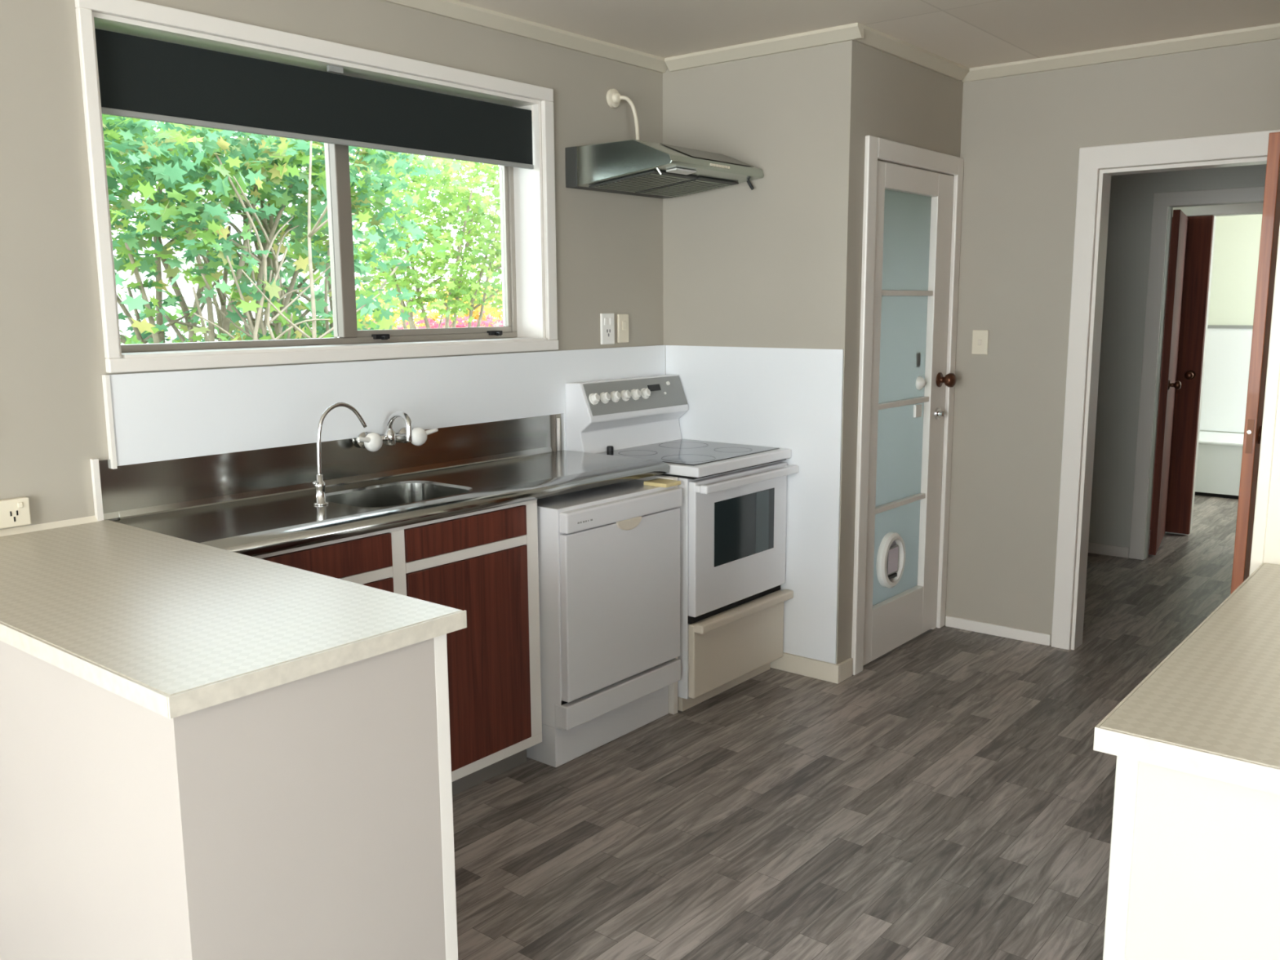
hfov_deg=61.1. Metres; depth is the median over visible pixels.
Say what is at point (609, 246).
wall
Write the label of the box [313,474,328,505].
base
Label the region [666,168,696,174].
lamp
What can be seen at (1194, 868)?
base cabinet
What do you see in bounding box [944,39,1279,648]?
wall
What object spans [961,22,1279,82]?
crown molding
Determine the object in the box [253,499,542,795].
base cabinet
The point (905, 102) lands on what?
wall
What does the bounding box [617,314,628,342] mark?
switch
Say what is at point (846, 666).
baseboard
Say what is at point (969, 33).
ceiling
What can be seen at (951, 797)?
floor
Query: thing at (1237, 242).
wall
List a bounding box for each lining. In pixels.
[1071,156,1266,649]
[1200,324,1253,432]
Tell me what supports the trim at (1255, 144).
attached to the wall at (1022, 135)
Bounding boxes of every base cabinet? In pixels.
[0,633,457,959]
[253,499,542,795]
[1102,755,1279,959]
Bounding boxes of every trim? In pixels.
[851,135,964,675]
[1051,128,1279,649]
[1128,186,1264,559]
[1172,202,1263,217]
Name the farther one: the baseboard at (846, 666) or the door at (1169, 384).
the door at (1169, 384)
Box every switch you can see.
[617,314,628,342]
[971,329,988,354]
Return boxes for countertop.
[0,515,466,718]
[1093,563,1279,795]
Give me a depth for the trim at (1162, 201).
6.06 m
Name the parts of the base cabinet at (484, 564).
drawer, cabinet door, drawer, cabinet door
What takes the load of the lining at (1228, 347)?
attached to the wall at (1237, 242)
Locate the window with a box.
[74,0,558,373]
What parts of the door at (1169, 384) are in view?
knob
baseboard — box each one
[769,652,839,684]
[837,657,853,682]
[945,615,1051,645]
[1088,542,1128,558]
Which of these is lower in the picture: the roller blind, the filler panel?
the filler panel
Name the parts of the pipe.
cord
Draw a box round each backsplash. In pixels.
[102,345,665,469]
[665,345,844,663]
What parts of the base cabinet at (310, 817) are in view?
panel, corner post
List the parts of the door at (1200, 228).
knob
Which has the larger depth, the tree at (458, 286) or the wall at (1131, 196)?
the tree at (458, 286)
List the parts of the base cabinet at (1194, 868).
corner post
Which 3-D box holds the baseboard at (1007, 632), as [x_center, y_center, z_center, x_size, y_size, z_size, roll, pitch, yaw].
[1.597,0.672,4.852,0.477,0.050,0.014,7,12,39]
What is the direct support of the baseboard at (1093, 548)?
attached to the wall at (1131, 196)
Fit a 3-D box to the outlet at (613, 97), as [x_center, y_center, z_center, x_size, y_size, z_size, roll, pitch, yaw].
[-0.094,-1.476,4.188,0.034,0.072,0.072,7,12,39]
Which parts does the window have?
pane, frame, opening sash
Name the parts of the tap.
lever, spout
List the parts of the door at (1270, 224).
latch plate, knob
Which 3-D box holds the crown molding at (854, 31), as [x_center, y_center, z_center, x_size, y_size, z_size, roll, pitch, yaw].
[0.447,-1.632,4.103,0.861,0.045,0.045,7,12,39]
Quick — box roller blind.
[94,28,533,168]
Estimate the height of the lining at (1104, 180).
1.994 m
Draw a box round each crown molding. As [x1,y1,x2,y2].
[381,0,667,73]
[664,22,863,71]
[853,25,969,80]
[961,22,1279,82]
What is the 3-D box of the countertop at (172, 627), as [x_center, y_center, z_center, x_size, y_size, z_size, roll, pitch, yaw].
[-1.033,0.215,2.192,1.391,0.047,0.563,7,12,39]
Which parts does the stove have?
knob, knob, knob, knob, control panel, knob, knob, warming drawer, oven door, drawer handle, oven handle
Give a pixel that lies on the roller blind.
(140, 77)
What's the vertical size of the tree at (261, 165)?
3.774 m
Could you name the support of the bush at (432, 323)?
on the ground
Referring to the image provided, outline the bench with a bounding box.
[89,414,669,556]
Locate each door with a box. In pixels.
[863,160,956,665]
[1148,209,1188,555]
[1150,215,1214,534]
[1230,132,1279,594]
[1248,224,1279,576]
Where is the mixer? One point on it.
(371, 442)
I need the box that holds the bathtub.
[1195,431,1244,498]
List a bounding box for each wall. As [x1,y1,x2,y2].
[0,0,662,529]
[662,40,865,664]
[848,45,963,657]
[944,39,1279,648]
[1088,164,1266,559]
[1165,212,1262,534]
[1200,213,1262,433]
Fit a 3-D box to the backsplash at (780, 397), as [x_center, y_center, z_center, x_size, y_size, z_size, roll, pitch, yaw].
[0.440,0.076,4.418,0.839,1.226,0.007,7,12,39]
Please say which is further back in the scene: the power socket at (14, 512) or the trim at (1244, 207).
the trim at (1244, 207)
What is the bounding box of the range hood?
[564,139,764,198]
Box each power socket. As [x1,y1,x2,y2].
[0,496,31,528]
[600,313,614,344]
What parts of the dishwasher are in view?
kick panel, door, control panel, door handle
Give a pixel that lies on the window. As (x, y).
(523, 200)
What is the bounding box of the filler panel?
[636,475,677,714]
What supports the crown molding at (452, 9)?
attached to the wall at (609, 246)
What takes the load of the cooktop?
in the stove
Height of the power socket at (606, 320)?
0.122 m
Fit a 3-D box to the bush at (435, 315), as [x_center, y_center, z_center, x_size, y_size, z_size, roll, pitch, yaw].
[-3.224,-2.344,19.537,2.406,2.788,5.026,8,12,40]
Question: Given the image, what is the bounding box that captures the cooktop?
[595,439,791,479]
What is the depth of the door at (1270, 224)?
3.45 m
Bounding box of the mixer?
[356,410,438,451]
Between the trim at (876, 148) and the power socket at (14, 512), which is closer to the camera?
the power socket at (14, 512)
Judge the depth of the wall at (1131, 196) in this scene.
6.17 m
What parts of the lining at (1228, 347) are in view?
dado rail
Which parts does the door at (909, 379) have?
flap frame, flap panel, frosted pane, frosted pane, frosted pane, frosted pane, knob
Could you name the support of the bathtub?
on the floor
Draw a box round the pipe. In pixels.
[606,88,639,140]
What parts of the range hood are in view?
glass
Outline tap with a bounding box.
[312,402,367,505]
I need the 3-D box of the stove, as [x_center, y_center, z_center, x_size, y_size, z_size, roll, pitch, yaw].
[0.170,0.206,4.244,0.664,1.183,0.624,7,12,39]
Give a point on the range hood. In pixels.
(636, 167)
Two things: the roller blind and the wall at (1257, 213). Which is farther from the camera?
the wall at (1257, 213)
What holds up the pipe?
attached to the wall at (609, 246)
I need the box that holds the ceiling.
[456,0,1279,67]
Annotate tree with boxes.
[102,114,470,344]
[320,151,502,328]
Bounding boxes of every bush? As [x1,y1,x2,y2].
[355,276,502,328]
[368,310,503,328]
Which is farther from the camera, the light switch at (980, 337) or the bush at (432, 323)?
the bush at (432, 323)
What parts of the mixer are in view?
lever, handle, spout, handle, lever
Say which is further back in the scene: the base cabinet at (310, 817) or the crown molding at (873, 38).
the crown molding at (873, 38)
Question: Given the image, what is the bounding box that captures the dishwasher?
[526,478,682,767]
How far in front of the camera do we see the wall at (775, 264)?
4.18 m
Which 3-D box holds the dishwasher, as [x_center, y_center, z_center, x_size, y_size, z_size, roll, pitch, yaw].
[-0.259,0.442,3.793,0.582,0.866,0.600,7,12,39]
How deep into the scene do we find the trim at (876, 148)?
4.29 m
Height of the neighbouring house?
4.700 m
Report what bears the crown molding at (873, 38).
attached to the wall at (905, 102)
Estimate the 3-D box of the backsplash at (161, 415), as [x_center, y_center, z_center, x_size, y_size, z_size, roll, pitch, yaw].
[-0.635,0.184,3.782,0.021,1.224,2.347,7,12,39]
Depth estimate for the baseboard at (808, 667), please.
4.33 m
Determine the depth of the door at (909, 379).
4.55 m
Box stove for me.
[565,374,798,711]
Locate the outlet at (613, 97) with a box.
[606,88,621,107]
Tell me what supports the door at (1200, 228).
in the wall at (1257, 213)
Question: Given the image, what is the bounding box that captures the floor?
[452,494,1238,959]
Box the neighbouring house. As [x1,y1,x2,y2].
[110,187,415,344]

